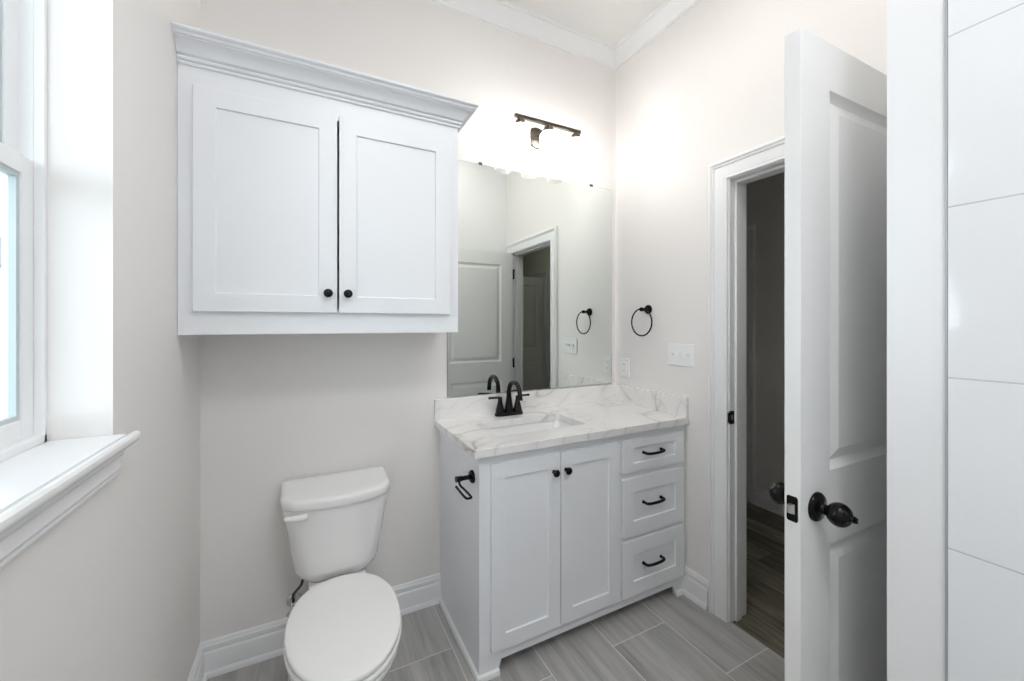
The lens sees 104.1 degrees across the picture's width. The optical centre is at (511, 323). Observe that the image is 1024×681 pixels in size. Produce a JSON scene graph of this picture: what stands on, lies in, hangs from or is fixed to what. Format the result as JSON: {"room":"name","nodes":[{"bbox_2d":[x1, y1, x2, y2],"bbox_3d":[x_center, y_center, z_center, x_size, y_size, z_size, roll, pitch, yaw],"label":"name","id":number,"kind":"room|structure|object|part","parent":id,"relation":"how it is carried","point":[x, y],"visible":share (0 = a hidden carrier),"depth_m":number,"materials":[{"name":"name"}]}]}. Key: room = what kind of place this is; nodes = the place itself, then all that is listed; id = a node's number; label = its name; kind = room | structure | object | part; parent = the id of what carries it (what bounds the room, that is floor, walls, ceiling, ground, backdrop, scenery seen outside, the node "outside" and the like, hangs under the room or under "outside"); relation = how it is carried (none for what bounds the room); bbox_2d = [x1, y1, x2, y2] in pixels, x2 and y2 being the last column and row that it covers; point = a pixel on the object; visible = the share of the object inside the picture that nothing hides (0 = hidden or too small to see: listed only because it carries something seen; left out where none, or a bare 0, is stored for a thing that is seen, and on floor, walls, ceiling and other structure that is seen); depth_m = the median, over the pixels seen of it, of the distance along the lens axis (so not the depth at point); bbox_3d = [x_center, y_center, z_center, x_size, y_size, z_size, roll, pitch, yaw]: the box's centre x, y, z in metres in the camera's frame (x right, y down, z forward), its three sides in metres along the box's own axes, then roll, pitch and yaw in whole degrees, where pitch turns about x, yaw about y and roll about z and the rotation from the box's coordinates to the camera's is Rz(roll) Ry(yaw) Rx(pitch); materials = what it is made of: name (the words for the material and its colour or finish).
{"room":"bathroom","nodes":[
{"label":"bathroom","id":0,"kind":"room"},
{"bbox_2d":[0,0,199,680],"bbox_3d":[-0.640,-0.152,0.257,0.160,3.055,2.840,0,0,-27],"label":"wall","id":1,"kind":"structure","parent":0,"point":[111,592],"depth_m":0.87,"materials":[{"name":"white paint"}]},
{"bbox_2d":[0,0,140,569],"bbox_3d":[-0.793,-0.280,0.603,0.198,1.214,0.557,0,0,-27],"label":"window","id":2,"kind":"structure","parent":1,"relation":"in","point":[42,481],"depth_m":0.77,"materials":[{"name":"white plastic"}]},
{"bbox_3d":[-0.876,-0.582,0.575,0.019,0.586,0.476,0,0,-27],"label":"sash","id":3,"kind":"part","parent":2,"relation":"part of","materials":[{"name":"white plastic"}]},
{"bbox_3d":[-0.857,-0.051,0.585,0.018,0.548,0.480,0,0,-27],"label":"sash","id":4,"kind":"part","parent":2,"relation":"part of","materials":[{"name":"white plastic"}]},
{"bbox_3d":[-0.861,-0.317,0.582,0.058,1.140,0.490,0,0,-27],"label":"frame","id":5,"kind":"part","parent":2,"relation":"part of","materials":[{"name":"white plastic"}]},
{"bbox_3d":[-0.767,0.255,0.617,0.138,0.033,0.557,0,0,-27],"label":"sill","id":6,"kind":"part","parent":2,"relation":"part of","materials":[{"name":"white paint"}]},
{"bbox_2d":[188,642,206,680],"bbox_3d":[-0.559,1.308,0.304,0.027,0.133,2.830,0,0,-27],"label":"baseboard","id":7,"kind":"structure","parent":1,"relation":"attached to","point":[197,673],"depth_m":1.50,"materials":[{"name":"white paint"}]},
{"bbox_2d":[200,0,615,641],"bbox_3d":[-0.355,-0.152,2.065,2.450,3.055,0.120,0,0,-27],"label":"wall","id":8,"kind":"structure","parent":0,"point":[275,409],"depth_m":1.82,"materials":[{"name":"white paint"}]},
{"bbox_2d":[286,579,303,616],"bbox_3d":[-0.903,1.097,1.663,0.072,0.215,0.096,0,0,-27],"label":"shutoff valve","id":9,"kind":"object","parent":8,"relation":"attached to","point":[291,600],"visible":0.62,"depth_m":1.64,"materials":[{"name":"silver metal"}]},
{"bbox_2d":[201,573,440,678],"bbox_3d":[-0.782,1.308,1.764,0.960,0.133,0.027,0,0,-27],"label":"baseboard","id":10,"kind":"structure","parent":8,"relation":"attached to","point":[224,654],"depth_m":1.64,"materials":[{"name":"white paint"}]},
{"bbox_2d":[171,21,478,334],"bbox_3d":[-0.676,-0.445,1.619,1.015,0.960,0.381,0,0,-27],"label":"upper cabinet","id":11,"kind":"object","parent":8,"relation":"attached to","point":[315,196],"visible":1,"depth_m":1.44,"materials":[{"name":"white paint"}]},
{"bbox_3d":[-0.841,-0.407,1.389,0.427,0.732,0.018,0,0,-27],"label":"door","id":12,"kind":"part","parent":11,"relation":"part of","materials":[{"name":"white paint"}]},
{"bbox_3d":[-0.676,-0.881,1.619,1.015,0.088,0.381,0,0,-27],"label":"crown molding","id":13,"kind":"part","parent":11,"relation":"part of","materials":[{"name":"white paint"}]},
{"bbox_3d":[-0.667,-0.112,1.449,0.032,0.032,0.032,0,0,-27],"label":"knob","id":14,"kind":"part","parent":11,"relation":"part of","materials":[{"name":"black metal"}]},
{"bbox_3d":[-0.607,-0.112,1.480,0.032,0.032,0.032,0,0,-27],"label":"knob","id":15,"kind":"part","parent":11,"relation":"part of","materials":[{"name":"black metal"}]},
{"bbox_3d":[-0.454,-0.407,1.587,0.428,0.732,0.018,0,0,-27],"label":"door","id":16,"kind":"part","parent":11,"relation":"part of","materials":[{"name":"white paint"}]},
{"bbox_2d":[434,383,615,419],"bbox_3d":[0.138,0.423,2.238,1.168,0.101,0.020,0,0,-27],"label":"backsplash","id":17,"kind":"structure","parent":8,"relation":"attached to","point":[457,407],"depth_m":2.21,"materials":[{"name":"stone"}]},
{"bbox_2d":[447,160,611,396],"bbox_3d":[0.148,-0.238,2.250,1.066,1.215,0.008,0,0,-27],"label":"mirror","id":18,"kind":"object","parent":8,"relation":"attached to","point":[535,251],"visible":0.98,"depth_m":2.22,"materials":[{"name":"grey mirror"}]},
{"bbox_2d":[514,113,580,159],"bbox_3d":[0.186,-0.986,2.185,0.450,0.235,0.158,0,0,-27],"label":"vanity light","id":19,"kind":"object","parent":8,"relation":"attached to","point":[536,137],"visible":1,"depth_m":2.16,"materials":[{"name":"white glass"}]},
{"bbox_2d":[515,117,525,146],"bbox_3d":[0.043,-0.970,2.078,0.098,0.203,0.098,0,0,-27],"label":"shade","id":20,"kind":"object","parent":19,"relation":"attached to","point":[520,139],"depth_m":2.06,"materials":[{"name":"white glass"}]},
{"bbox_3d":[0.168,-1.060,2.192,0.016,0.046,0.099,0,0,-27],"label":"arm","id":21,"kind":"part","parent":19,"relation":"part of","materials":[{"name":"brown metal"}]},
{"bbox_2d":[543,125,553,153],"bbox_3d":[0.199,-0.970,2.158,0.098,0.203,0.098,0,0,-27],"label":"shade","id":22,"kind":"object","parent":19,"relation":"attached to","point":[548,147],"depth_m":2.14,"materials":[{"name":"white glass"}]},
{"bbox_2d":[570,132,580,159],"bbox_3d":[0.356,-0.970,2.238,0.098,0.203,0.098,0,0,-27],"label":"shade","id":23,"kind":"object","parent":19,"relation":"attached to","point":[575,153],"depth_m":2.22,"materials":[{"name":"white glass"}]},
{"bbox_2d":[429,0,700,69],"bbox_3d":[0.075,-1.638,1.339,2.100,0.084,1.564,0,0,-27],"label":"crown molding","id":24,"kind":"structure","parent":8,"relation":"attached to","point":[504,14],"depth_m":2.21,"materials":[{"name":"white paint"}]},
{"bbox_2d":[207,501,784,680],"bbox_3d":[0.916,1.435,1.031,3.770,0.120,6.000,0,0,-27],"label":"floor","id":25,"kind":"structure","parent":0,"point":[662,635],"depth_m":1.71,"materials":[{"name":"tile"}]},
{"bbox_2d":[280,466,401,680],"bbox_3d":[-0.604,1.013,1.420,0.416,0.724,0.765,0,0,-27],"label":"toilet","id":26,"kind":"object","parent":25,"relation":"on","point":[347,625],"visible":1,"depth_m":1.47,"materials":[{"name":"white ceramic"}]},
{"bbox_3d":[-0.793,0.720,1.474,0.085,0.034,0.031,0,0,-27],"label":"flush lever","id":27,"kind":"part","parent":26,"relation":"part of","materials":[{"name":"white plastic"}]},
{"bbox_3d":[-0.717,0.673,1.639,0.416,0.042,0.273,0,0,-27],"label":"tank lid","id":28,"kind":"part","parent":26,"relation":"part of","materials":[{"name":"white ceramic"}]},
{"bbox_3d":[-0.719,0.850,1.643,0.394,0.308,0.256,0,0,-27],"label":"tank","id":29,"kind":"part","parent":26,"relation":"part of","materials":[{"name":"white ceramic"}]},
{"bbox_3d":[-0.545,0.994,1.304,0.352,0.018,0.503,0,0,-27],"label":"seat","id":30,"kind":"part","parent":26,"relation":"part of","materials":[{"name":"white plastic"}]},
{"bbox_3d":[-0.546,0.970,1.307,0.347,0.023,0.504,0,0,-27],"label":"seat lid","id":31,"kind":"part","parent":26,"relation":"part of","materials":[{"name":"white plastic"}]},
{"bbox_2d":[439,425,683,680],"bbox_3d":[0.269,0.942,2.000,1.151,0.867,0.565,0,0,-27],"label":"vanity cabinet","id":32,"kind":"object","parent":25,"relation":"on","point":[549,542],"visible":0.99,"depth_m":1.73,"materials":[{"name":"white paint"}]},
{"bbox_2d":[455,470,474,499],"bbox_3d":[-0.173,0.611,1.527,0.092,0.055,0.158,0,0,-27],"label":"toilet paper holder","id":33,"kind":"object","parent":32,"relation":"attached to","point":[471,476],"visible":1,"depth_m":1.56,"materials":[{"name":"black metal"}]},
{"bbox_3d":[-0.193,0.609,1.577,0.062,0.024,0.024,0,0,-27],"label":"post","id":34,"kind":"part","parent":33,"relation":"part of","materials":[{"name":"black metal"}]},
{"bbox_3d":[-0.190,0.623,1.507,0.043,0.031,0.137,0,0,-27],"label":"arm","id":35,"kind":"part","parent":33,"relation":"part of","materials":[{"name":"black metal"}]},
{"bbox_3d":[-0.163,0.609,1.593,0.015,0.051,0.051,0,0,-27],"label":"mounting plate","id":36,"kind":"part","parent":33,"relation":"part of","materials":[{"name":"black metal"}]},
{"bbox_3d":[-0.203,1.364,1.763,0.096,0.022,0.500,0,0,-27],"label":"shoe molding","id":37,"kind":"part","parent":32,"relation":"part of","materials":[{"name":"white paint"}]},
{"bbox_3d":[0.060,0.909,1.621,0.317,0.732,0.018,0,0,-27],"label":"door","id":38,"kind":"part","parent":32,"relation":"part of","materials":[{"name":"white paint"}]},
{"bbox_3d":[0.182,0.618,1.656,0.032,0.032,0.032,0,0,-27],"label":"knob","id":39,"kind":"part","parent":32,"relation":"part of","materials":[{"name":"black metal"}]},
{"bbox_2d":[434,400,688,458],"bbox_3d":[0.257,0.491,2.004,1.168,0.034,0.546,0,0,-27],"label":"countertop","id":40,"kind":"structure","parent":32,"relation":"on","point":[605,419],"depth_m":1.88,"materials":[{"name":"stone"}]},
{"bbox_2d":[488,380,528,416],"bbox_3d":[-0.003,0.380,2.081,0.185,0.189,0.184,0,0,22],"label":"faucet","id":41,"kind":"object","parent":40,"relation":"on","point":[509,410],"visible":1,"depth_m":2.07,"materials":[{"name":"black metal"}]},
{"bbox_3d":[-0.061,0.419,2.067,0.049,0.086,0.049,0,0,-27],"label":"handle","id":42,"kind":"part","parent":41,"relation":"part of","materials":[{"name":"black metal"}]},
{"bbox_3d":[0.009,0.374,2.040,0.052,0.177,0.164,0,0,-27],"label":"spout","id":43,"kind":"part","parent":41,"relation":"part of","materials":[{"name":"black metal"}]},
{"bbox_3d":[0.029,0.419,2.114,0.049,0.086,0.049,0,0,-27],"label":"handle","id":44,"kind":"part","parent":41,"relation":"part of","materials":[{"name":"black metal"}]},
{"bbox_2d":[483,420,572,435],"bbox_3d":[0.085,0.585,1.901,0.524,0.151,0.290,0,0,-27],"label":"sink","id":45,"kind":"object","parent":40,"relation":"in","point":[507,430],"visible":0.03,"depth_m":2.03,"materials":[{"name":"white ceramic"}]},
{"bbox_2d":[616,384,688,416],"bbox_3d":[0.772,0.423,2.259,0.020,0.101,0.522,0,0,-27],"label":"side splash","id":46,"kind":"object","parent":40,"relation":"on","point":[678,405],"visible":1,"depth_m":2.21,"materials":[{"name":"stone"}]},
{"bbox_3d":[0.236,0.618,1.684,0.032,0.032,0.032,0,0,-27],"label":"knob","id":47,"kind":"part","parent":32,"relation":"part of","materials":[{"name":"black metal"}]},
{"bbox_3d":[0.347,0.909,1.768,0.320,0.732,0.018,0,0,-27],"label":"door","id":48,"kind":"part","parent":32,"relation":"part of","materials":[{"name":"white paint"}]},
{"bbox_3d":[0.690,1.147,1.944,0.406,0.261,0.018,0,0,-27],"label":"drawer","id":49,"kind":"part","parent":32,"relation":"part of","materials":[{"name":"white paint"}]},
{"bbox_3d":[0.690,0.859,1.944,0.406,0.270,0.018,0,0,-27],"label":"drawer","id":50,"kind":"part","parent":32,"relation":"part of","materials":[{"name":"white paint"}]},
{"bbox_3d":[0.690,0.619,1.944,0.406,0.151,0.018,0,0,-27],"label":"drawer","id":51,"kind":"part","parent":32,"relation":"part of","materials":[{"name":"white paint"}]},
{"bbox_3d":[0.688,1.142,1.920,0.132,0.018,0.038,0,0,-27],"label":"pull handle","id":52,"kind":"part","parent":32,"relation":"part of","materials":[{"name":"black metal"}]},
{"bbox_3d":[0.688,0.851,1.920,0.132,0.018,0.038,0,0,-27],"label":"pull handle","id":53,"kind":"part","parent":32,"relation":"part of","materials":[{"name":"black metal"}]},
{"bbox_3d":[0.688,0.614,1.920,0.132,0.018,0.038,0,0,-27],"label":"pull handle","id":54,"kind":"part","parent":32,"relation":"part of","materials":[{"name":"black metal"}]},
{"bbox_3d":[0.848,1.364,2.027,0.039,0.022,0.013,0,0,-27],"label":"shoe molding","id":55,"kind":"part","parent":32,"relation":"part of","materials":[{"name":"white paint"}]},
{"bbox_2d":[505,0,663,44],"bbox_3d":[0.306,-1.740,0.752,2.470,0.120,3.060,0,0,-27],"label":"ceiling","id":56,"kind":"structure","parent":0,"point":[609,21],"depth_m":2.16,"materials":[{"name":"white paint"}]},
{"bbox_2d":[616,0,886,579],"bbox_3d":[1.364,-0.152,1.260,0.123,3.055,5.800,0,0,-27],"label":"wall","id":57,"kind":"structure","parent":0,"point":[709,89],"depth_m":2.03,"materials":[{"name":"white paint"}]},
{"bbox_2d":[621,358,628,376],"bbox_3d":[0.688,0.265,2.436,0.008,0.114,0.070,0,0,-27],"label":"outlet","id":58,"kind":"object","parent":57,"relation":"attached to","point":[624,361],"visible":1,"depth_m":2.43,"materials":[{"name":"white plastic"}]},
{"bbox_2d":[622,362,626,372],"bbox_3d":[0.686,0.265,2.435,0.003,0.068,0.034,0,0,-27],"label":"socket","id":59,"kind":"object","parent":58,"relation":"attached to","point":[624,364],"depth_m":2.43,"materials":[{"name":"white plastic"}]},
{"bbox_2d":[631,305,652,336],"bbox_3d":[0.748,-0.019,2.257,0.064,0.179,0.160,0,0,-27],"label":"towel ring","id":60,"kind":"object","parent":57,"relation":"attached to","point":[648,309],"visible":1,"depth_m":2.25,"materials":[{"name":"black metal"}]},
{"bbox_3d":[0.768,-0.083,2.267,0.020,0.052,0.052,0,0,-27],"label":"mounting plate","id":61,"kind":"part","parent":60,"relation":"part of","materials":[{"name":"black metal"}]},
{"bbox_2d":[668,343,694,366],"bbox_3d":[0.871,0.160,2.067,0.019,0.114,0.166,0,0,-27],"label":"light switch","id":62,"kind":"object","parent":57,"relation":"attached to","point":[678,354],"visible":1,"depth_m":2.06,"materials":[{"name":"white plastic"}]},
{"bbox_2d":[682,565,707,610],"bbox_3d":[0.909,1.308,1.986,0.027,0.133,0.143,0,0,-27],"label":"baseboard","id":63,"kind":"structure","parent":57,"relation":"attached to","point":[694,586],"depth_m":1.98,"materials":[{"name":"white paint"}]},
{"bbox_2d":[708,135,784,622],"bbox_3d":[1.204,0.307,1.551,0.146,2.136,0.889,0,0,-27],"label":"door frame","id":64,"kind":"structure","parent":57,"relation":"attached to","point":[771,152],"depth_m":1.85,"materials":[{"name":"white paint"}]},
{"bbox_3d":[1.009,0.430,1.841,0.040,0.060,0.006,0,0,-27],"label":"strike plate","id":65,"kind":"part","parent":64,"relation":"part of","materials":[{"name":"black metal"}]},
{"bbox_2d":[768,27,886,680],"bbox_3d":[0.967,0.350,1.068,0.758,2.026,0.182,0,0,-27],"label":"door","id":66,"kind":"structure","parent":57,"relation":"in","point":[833,494],"depth_m":0.96,"materials":[{"name":"white paint"}]},
{"bbox_3d":[0.666,0.418,0.977,0.066,0.066,0.070,0,0,-27],"label":"knob","id":67,"kind":"part","parent":66,"relation":"part of","materials":[{"name":"black metal"}]},
{"bbox_3d":[0.635,0.418,0.904,0.002,0.057,0.024,0,0,-27],"label":"latch plate","id":68,"kind":"part","parent":66,"relation":"part of","materials":[{"name":"black metal"}]},
{"bbox_3d":[0.713,0.418,0.885,0.066,0.066,0.070,0,0,-27],"label":"knob","id":69,"kind":"part","parent":66,"relation":"part of","materials":[{"name":"black metal"}]},
{"bbox_2d":[746,172,784,490],"bbox_3d":[2.541,-0.025,1.862,0.120,2.800,5.800,0,0,-27],"label":"wall","id":70,"kind":"structure","parent":0,"point":[765,197],"depth_m":2.96,"materials":[{"name":"white paint"}]},
{"bbox_2d":[746,224,754,503],"bbox_3d":[1.643,0.306,3.461,0.022,2.138,0.921,0,0,-27],"label":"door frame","id":71,"kind":"structure","parent":70,"relation":"attached to","point":[750,229],"depth_m":3.07,"materials":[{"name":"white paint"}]},
{"bbox_2d":[753,486,784,516],"bbox_3d":[2.495,1.308,1.791,0.027,0.133,2.825,0,0,-27],"label":"baseboard","id":72,"kind":"structure","parent":70,"relation":"attached to","point":[762,499],"depth_m":2.97,"materials":[{"name":"white paint"}]},
{"bbox_2d":[887,0,944,680],"bbox_3d":[1.084,-0.152,0.930,0.677,3.055,0.084,0,0,-27],"label":"wall","id":73,"kind":"structure","parent":0,"point":[915,28],"depth_m":0.78,"materials":[{"name":"white paint"}]},
{"bbox_3d":[1.138,-0.153,0.241,0.134,3.055,1.192,0,0,-27],"label":"wall","id":74,"kind":"structure","parent":0,"visible":0},
{"bbox_2d":[945,0,1023,680],"bbox_3d":[1.072,-0.152,0.212,0.010,3.055,1.182,0,0,-27],"label":"shower wall tile","id":75,"kind":"structure","parent":74,"relation":"attached to","point":[984,39],"depth_m":0.69,"materials":[{"name":"white tile"}]},
{"label":"outside","id":76,"kind":"structure","parent":0,"visible":0},
{"bbox_2d":[0,388,1,418],"bbox_3d":[-20.322,1.875,-4.785,39.460,0.001,70.000,0,0,-27],"label":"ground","id":77,"kind":"structure","parent":76,"point":[0,388],"depth_m":9.42,"materials":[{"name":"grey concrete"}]},
{"bbox_2d":[0,236,1,387],"bbox_3d":[-18.221,-0.825,11.456,7.000,5.400,16.000,0,0,-27],"label":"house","id":78,"kind":"structure","parent":77,"relation":"on","point":[0,236],"depth_m":11.70,"materials":[{"name":"white"}]}
]}

